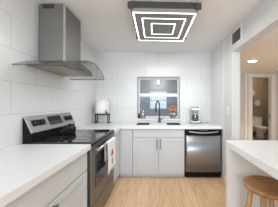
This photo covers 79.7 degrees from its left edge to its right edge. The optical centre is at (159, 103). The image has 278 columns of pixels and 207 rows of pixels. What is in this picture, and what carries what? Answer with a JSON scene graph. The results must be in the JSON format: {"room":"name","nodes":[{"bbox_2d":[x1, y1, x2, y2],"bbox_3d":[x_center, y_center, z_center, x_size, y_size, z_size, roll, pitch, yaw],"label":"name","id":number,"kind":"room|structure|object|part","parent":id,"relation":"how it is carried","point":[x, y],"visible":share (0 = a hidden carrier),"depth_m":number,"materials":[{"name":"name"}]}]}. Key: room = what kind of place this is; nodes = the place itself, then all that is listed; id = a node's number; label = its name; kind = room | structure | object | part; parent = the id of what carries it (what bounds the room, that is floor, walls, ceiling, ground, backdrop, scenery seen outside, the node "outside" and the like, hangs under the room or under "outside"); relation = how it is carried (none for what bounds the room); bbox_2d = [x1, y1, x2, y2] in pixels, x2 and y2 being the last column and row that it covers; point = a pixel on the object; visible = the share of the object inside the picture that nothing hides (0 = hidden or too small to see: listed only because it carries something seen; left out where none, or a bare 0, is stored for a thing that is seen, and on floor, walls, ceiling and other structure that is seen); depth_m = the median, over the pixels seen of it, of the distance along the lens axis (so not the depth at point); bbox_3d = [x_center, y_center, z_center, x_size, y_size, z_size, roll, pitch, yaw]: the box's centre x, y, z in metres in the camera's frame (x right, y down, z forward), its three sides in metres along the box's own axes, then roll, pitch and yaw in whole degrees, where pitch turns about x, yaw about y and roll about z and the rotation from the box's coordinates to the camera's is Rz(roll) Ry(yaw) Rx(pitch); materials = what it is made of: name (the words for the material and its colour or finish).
{"room":"kitchen","nodes":[
{"label":"kitchen","id":0,"kind":"room"},
{"bbox_2d":[0,0,95,149],"bbox_3d":[-1.366,0.100,0.255,0.120,2.320,6.510,0,0,0],"label":"wall","id":1,"kind":"structure","parent":0,"point":[25,90],"depth_m":1.64,"materials":[{"name":"white tile"}]},
{"bbox_2d":[12,4,103,79],"bbox_3d":[-1.038,-0.695,1.930,0.530,0.706,0.963,0,0,0],"label":"range hood","id":2,"kind":"object","parent":1,"relation":"attached to","point":[59,28],"visible":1,"depth_m":1.74,"materials":[{"name":"grey metal"}]},
{"bbox_2d":[33,0,261,51],"bbox_3d":[-0.144,-1.090,0.250,2.612,0.060,6.500,0,0,0],"label":"ceiling","id":3,"kind":"structure","parent":0,"point":[106,25],"depth_m":2.21,"materials":[{"name":"white paint"}]},
{"bbox_2d":[128,1,201,40],"bbox_3d":[0.034,-1.001,2.100,0.760,0.117,0.824,0,0,-2],"label":"ceiling light","id":4,"kind":"object","parent":3,"relation":"attached to","point":[153,21],"visible":1,"depth_m":1.85,"materials":[{"name":"grey metal"}]},
{"bbox_2d":[96,52,210,121],"bbox_3d":[-0.072,0.100,3.450,2.468,2.320,0.120,0,0,0],"label":"wall","id":5,"kind":"structure","parent":0,"point":[120,71],"depth_m":3.39,"materials":[{"name":"white tile"}]},
{"bbox_2d":[137,77,179,118],"bbox_3d":[-0.029,-0.120,3.434,0.878,0.860,0.112,0,0,0],"label":"window","id":6,"kind":"structure","parent":5,"relation":"in","point":[139,94],"depth_m":3.44,"materials":[{"name":"grey"}]},
{"bbox_3d":[-0.029,-0.175,3.453,0.786,0.070,0.045,0,0,0],"label":"meeting rail","id":7,"kind":"part","parent":6,"relation":"part of","materials":[{"name":"white plastic"}]},
{"bbox_2d":[137,118,180,119],"bbox_3d":[-0.029,0.324,3.433,0.898,0.032,0.155,0,0,0],"label":"window sill","id":8,"kind":"structure","parent":5,"relation":"attached to","point":[138,118],"depth_m":3.35,"materials":[{"name":"white stone"}]},
{"bbox_2d":[167,105,176,118],"bbox_3d":[0.251,0.174,3.395,0.204,0.268,0.121,0,0,-12],"label":"flower vase","id":9,"kind":"object","parent":8,"relation":"on","point":[172,108],"visible":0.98,"depth_m":3.38,"materials":[{"name":"clear glass"}]},
{"bbox_2d":[140,80,176,115],"bbox_3d":[-0.250,-0.040,5.650,4.700,2.600,0.100,0,0,0],"label":"wall","id":10,"kind":"structure","parent":0,"point":[146,86],"depth_m":5.60,"materials":[{"name":"grey paint"}]},
{"bbox_2d":[150,91,166,108],"bbox_3d":[-0.058,-0.120,5.640,0.595,0.620,0.060,0,0,0],"label":"window","id":11,"kind":"structure","parent":10,"relation":"in","point":[150,91],"depth_m":5.61,"materials":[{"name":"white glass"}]},
{"bbox_2d":[103,135,267,206],"bbox_3d":[1.750,1.290,1.800,6.500,0.060,9.600,0,0,0],"label":"floor","id":12,"kind":"structure","parent":0,"point":[184,191],"depth_m":2.34,"materials":[{"name":"brown wood"}]},
{"bbox_2d":[4,152,86,206],"bbox_3d":[-0.971,0.846,1.002,0.664,0.829,1.065,0,0,0],"label":"base cabinet","id":13,"kind":"object","parent":12,"relation":"on","point":[67,187],"visible":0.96,"depth_m":1.14,"materials":[{"name":"grey paint"}]},
{"bbox_2d":[0,144,90,206],"bbox_3d":[-0.976,0.405,0.474,0.657,0.050,2.148,0,0,0],"label":"countertop","id":14,"kind":"structure","parent":13,"relation":"on","point":[23,167],"depth_m":1.04,"materials":[{"name":"white stone"}]},
{"bbox_3d":[-0.685,0.900,1.268,0.020,0.564,0.527,0,0,0],"label":"door","id":15,"kind":"part","parent":13,"relation":"part of","materials":[{"name":"grey paint"}]},
{"bbox_2d":[22,112,116,206],"bbox_3d":[-0.947,0.692,1.957,0.710,1.135,0.798,0,0,0],"label":"electric range","id":16,"kind":"object","parent":12,"relation":"on","point":[38,129],"visible":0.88,"depth_m":1.75,"materials":[{"name":"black metal"}]},
{"bbox_3d":[-1.233,0.191,1.655,0.050,0.062,0.060,0,0,0],"label":"knob","id":17,"kind":"part","parent":16,"relation":"part of","materials":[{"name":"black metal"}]},
{"bbox_3d":[-1.251,0.205,1.957,0.086,0.162,0.798,0,0,0],"label":"control panel","id":18,"kind":"part","parent":16,"relation":"part of","materials":[{"name":"grey metal"}]},
{"bbox_2d":[60,124,75,133],"bbox_3d":[-1.128,0.309,1.982,0.150,0.116,0.306,0,0,0],"label":"saucepan","id":19,"kind":"object","parent":16,"relation":"on","point":[69,129],"visible":0.99,"depth_m":2.00,"materials":[{"name":"black metal"}]},
{"bbox_2d":[32,129,113,144],"bbox_3d":[-0.933,0.381,1.957,0.565,0.027,0.790,0,0,0],"label":"cooktop","id":20,"kind":"object","parent":16,"relation":"in","point":[81,136],"depth_m":1.79,"materials":[{"name":"black glass"}]},
{"bbox_3d":[-0.677,0.705,1.957,0.044,0.586,0.778,0,0,0],"label":"oven door","id":21,"kind":"part","parent":16,"relation":"part of","materials":[{"name":"silver metal"}]},
{"bbox_3d":[-0.678,1.097,1.957,0.042,0.177,0.778,0,0,0],"label":"storage drawer","id":22,"kind":"part","parent":16,"relation":"part of","materials":[{"name":"silver metal"}]},
{"bbox_3d":[-0.674,0.401,1.957,0.055,0.014,0.786,0,0,0],"label":"trim","id":23,"kind":"part","parent":16,"relation":"part of","materials":[{"name":"silver metal"}]},
{"bbox_3d":[-0.624,0.456,1.957,0.064,0.028,0.690,0,0,0],"label":"door handle","id":24,"kind":"part","parent":16,"relation":"part of","materials":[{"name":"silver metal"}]},
{"bbox_2d":[105,137,115,174],"bbox_3d":[-0.600,0.623,2.016,0.047,0.375,0.319,0,0,0],"label":"dish towel","id":25,"kind":"object","parent":16,"relation":"hanging from","point":[110,153],"visible":0.98,"depth_m":1.96,"materials":[{"name":"white fabric"}]},
{"bbox_2d":[113,130,119,182],"bbox_3d":[-0.989,0.846,2.881,0.628,0.829,1.011,0,0,0],"label":"base cabinet","id":26,"kind":"object","parent":12,"relation":"on","point":[117,139],"visible":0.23,"depth_m":2.62,"materials":[{"name":"grey paint"}]},
{"bbox_2d":[76,122,221,132],"bbox_3d":[-0.131,0.405,2.875,2.347,0.050,1.026,0,0,0],"label":"countertop","id":27,"kind":"structure","parent":26,"relation":"on","point":[116,126],"depth_m":2.75,"materials":[{"name":"white stone"}]},
{"bbox_2d":[94,113,109,122],"bbox_3d":[-1.112,0.288,3.190,0.290,0.182,0.272,0,0,0],"label":"stand","id":28,"kind":"object","parent":27,"relation":"on","point":[109,113],"visible":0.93,"depth_m":3.13,"materials":[{"name":"black metal"}]},
{"bbox_2d":[95,97,109,113],"bbox_3d":[-1.112,0.031,3.188,0.262,0.331,0.266,0,0,0],"label":"dispenser","id":29,"kind":"object","parent":28,"relation":"on","point":[102,106],"visible":1,"depth_m":3.08,"materials":[{"name":"white ceramic"}]},
{"bbox_2d":[136,123,179,124],"bbox_3d":[-0.030,0.498,3.095,0.800,0.234,0.320,0,0,0],"label":"sink","id":30,"kind":"object","parent":27,"relation":"in","point":[137,123],"visible":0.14,"depth_m":3.25,"materials":[{"name":"grey metal"}]},
{"bbox_2d":[155,101,164,122],"bbox_3d":[-0.023,0.161,3.283,0.216,0.437,0.100,0,0,-35],"label":"faucet","id":31,"kind":"object","parent":27,"relation":"on","point":[159,118],"visible":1,"depth_m":3.29,"materials":[{"name":"grey metal"}]},
{"bbox_3d":[0.743,0.368,3.190,0.369,0.023,0.244,0,0,0],"label":"tray","id":32,"kind":"object","parent":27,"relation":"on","visible":0},
{"bbox_2d":[190,107,199,122],"bbox_3d":[0.683,0.216,3.197,0.172,0.296,0.175,0,0,0],"label":"coffee maker","id":33,"kind":"object","parent":32,"relation":"on","point":[194,114],"visible":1,"depth_m":3.15,"materials":[{"name":"white plastic"}]},
{"bbox_2d":[120,129,132,176],"bbox_3d":[-0.578,0.846,3.080,0.230,0.829,0.611,0,0,0],"label":"base cabinet","id":34,"kind":"object","parent":12,"relation":"on","point":[126,135],"visible":0.73,"depth_m":2.77,"materials":[{"name":"grey paint"}]},
{"bbox_2d":[133,129,183,176],"bbox_3d":[-0.023,0.846,3.062,0.874,0.829,0.647,0,0,0],"label":"base cabinet","id":35,"kind":"object","parent":12,"relation":"on","point":[156,152],"visible":1,"depth_m":2.78,"materials":[{"name":"grey paint"}]},
{"bbox_3d":[-0.240,0.881,2.785,0.432,0.602,0.020,0,0,0],"label":"door","id":36,"kind":"part","parent":35,"relation":"part of","materials":[{"name":"grey paint"}]},
{"bbox_3d":[-0.022,0.506,2.785,0.867,0.128,0.020,0,0,0],"label":"false drawer","id":37,"kind":"part","parent":35,"relation":"part of","materials":[{"name":"grey paint"}]},
{"bbox_3d":[0.195,0.881,2.785,0.432,0.602,0.020,0,0,0],"label":"door","id":38,"kind":"part","parent":35,"relation":"part of","materials":[{"name":"grey paint"}]},
{"bbox_2d":[184,129,220,176],"bbox_3d":[0.730,0.847,3.044,0.612,0.827,0.632,0,0,0],"label":"dishwasher","id":39,"kind":"object","parent":12,"relation":"on","point":[202,147],"visible":0.99,"depth_m":2.76,"materials":[{"name":"silver metal"}]},
{"bbox_3d":[0.730,1.179,2.792,0.604,0.062,0.026,0,0,0],"label":"kick panel","id":40,"kind":"part","parent":39,"relation":"part of","materials":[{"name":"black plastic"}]},
{"bbox_3d":[0.730,0.487,2.784,0.596,0.090,0.042,0,0,0],"label":"control panel","id":41,"kind":"part","parent":39,"relation":"part of","materials":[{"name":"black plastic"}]},
{"bbox_2d":[226,140,277,206],"bbox_3d":[1.215,0.820,0.554,1.070,0.880,2.308,0,0,0],"label":"kitchen island","id":42,"kind":"object","parent":12,"relation":"on","point":[244,158],"visible":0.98,"depth_m":1.65,"materials":[{"name":"white stone"}]},
{"bbox_2d":[226,140,277,179],"bbox_3d":[1.215,0.412,0.554,1.070,0.065,2.308,0,0,0],"label":"island countertop","id":43,"kind":"structure","parent":42,"relation":"on","point":[263,154],"depth_m":1.31,"materials":[{"name":"white stone"}]},
{"bbox_2d":[242,175,277,206],"bbox_3d":[0.852,0.951,1.307,0.356,0.622,0.356,0,0,0],"label":"bar stool","id":44,"kind":"object","parent":12,"relation":"on","point":[265,187],"visible":0.99,"depth_m":1.30,"materials":[{"name":"brown wood"}]},
{"bbox_3d":[0.745,0.968,1.414,0.110,0.589,0.041,0,0,45],"label":"leg","id":45,"kind":"part","parent":44,"relation":"part of","materials":[{"name":"brown wood"}]},
{"bbox_3d":[0.745,0.968,1.200,0.110,0.589,0.041,0,0,-45],"label":"leg","id":46,"kind":"part","parent":44,"relation":"part of","materials":[{"name":"brown wood"}]},
{"bbox_3d":[0.959,0.968,1.414,0.110,0.589,0.041,0,0,-45],"label":"leg","id":47,"kind":"part","parent":44,"relation":"part of","materials":[{"name":"brown wood"}]},
{"bbox_2d":[253,117,267,138],"bbox_3d":[3.690,0.892,6.122,0.420,0.735,0.715,0,0,0],"label":"toilet","id":48,"kind":"object","parent":12,"relation":"on","point":[258,128],"visible":0.84,"depth_m":6.06,"materials":[{"name":"white ceramic"}]},
{"bbox_3d":[3.690,0.720,6.370,0.390,0.320,0.200,0,0,0],"label":"tank","id":49,"kind":"part","parent":48,"relation":"part of","materials":[{"name":"white ceramic"}]},
{"bbox_3d":[3.690,1.067,6.043,0.380,0.385,0.555,0,0,0],"label":"bowl","id":50,"kind":"part","parent":48,"relation":"part of","materials":[{"name":"white ceramic"}]},
{"bbox_2d":[211,0,277,178],"bbox_3d":[1.103,0.100,0.195,0.117,2.320,6.390,0,0,0],"label":"wall","id":51,"kind":"structure","parent":0,"point":[231,59],"depth_m":2.41,"materials":[{"name":"white paint"}]},
{"bbox_2d":[223,39,223,180],"bbox_3d":[1.042,0.101,2.696,0.006,2.319,0.016,0,0,0],"label":"trim","id":52,"kind":"structure","parent":51,"relation":"attached to","point":[223,39],"depth_m":2.70,"materials":[{"name":"white paint"}]},
{"bbox_2d":[231,23,241,47],"bbox_3d":[1.040,-0.915,2.250,0.010,0.220,0.310,0,0,0],"label":"air vent","id":53,"kind":"object","parent":51,"relation":"in","point":[236,35],"visible":1,"depth_m":2.23,"materials":[{"name":"white metal"}]},
{"bbox_2d":[240,27,277,72],"bbox_3d":[2.381,-0.890,0.925,2.438,0.060,7.850,0,0,0],"label":"ceiling","id":54,"kind":"structure","parent":0,"point":[264,50],"depth_m":2.96,"materials":[{"name":"white paint"}]},
{"bbox_2d":[240,73,277,139],"bbox_3d":[2.381,0.200,4.760,2.438,2.120,0.120,0,0,0],"label":"wall","id":55,"kind":"structure","parent":0,"point":[241,74],"depth_m":4.70,"materials":[{"name":"grey paint"}]},
{"bbox_2d":[244,73,246,139],"bbox_3d":[2.430,0.200,4.680,0.060,2.120,0.040,0,0,0],"label":"trim","id":56,"kind":"structure","parent":55,"relation":"attached to","point":[245,74],"depth_m":4.66,"materials":[{"name":"white paint"}]},
{"bbox_2d":[248,74,275,139],"bbox_3d":[2.895,0.207,4.751,0.770,2.105,0.138,0,0,0],"label":"door frame","id":57,"kind":"structure","parent":55,"relation":"in","point":[271,77],"depth_m":4.68,"materials":[{"name":"white paint"}]},
{"bbox_2d":[253,78,267,134],"bbox_3d":[3.650,0.060,6.550,2.700,2.400,0.100,0,0,0],"label":"wall","id":58,"kind":"structure","parent":0,"point":[260,85],"depth_m":6.50,"materials":[{"name":"brown tile"}]},
{"bbox_2d":[254,100,260,105],"bbox_3d":[3.830,-0.010,6.481,0.250,0.250,0.033,0,0,0],"label":"wall plate","id":59,"kind":"object","parent":58,"relation":"attached to","point":[257,102],"visible":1,"depth_m":6.48,"materials":[{"name":"wicker"}]}
]}

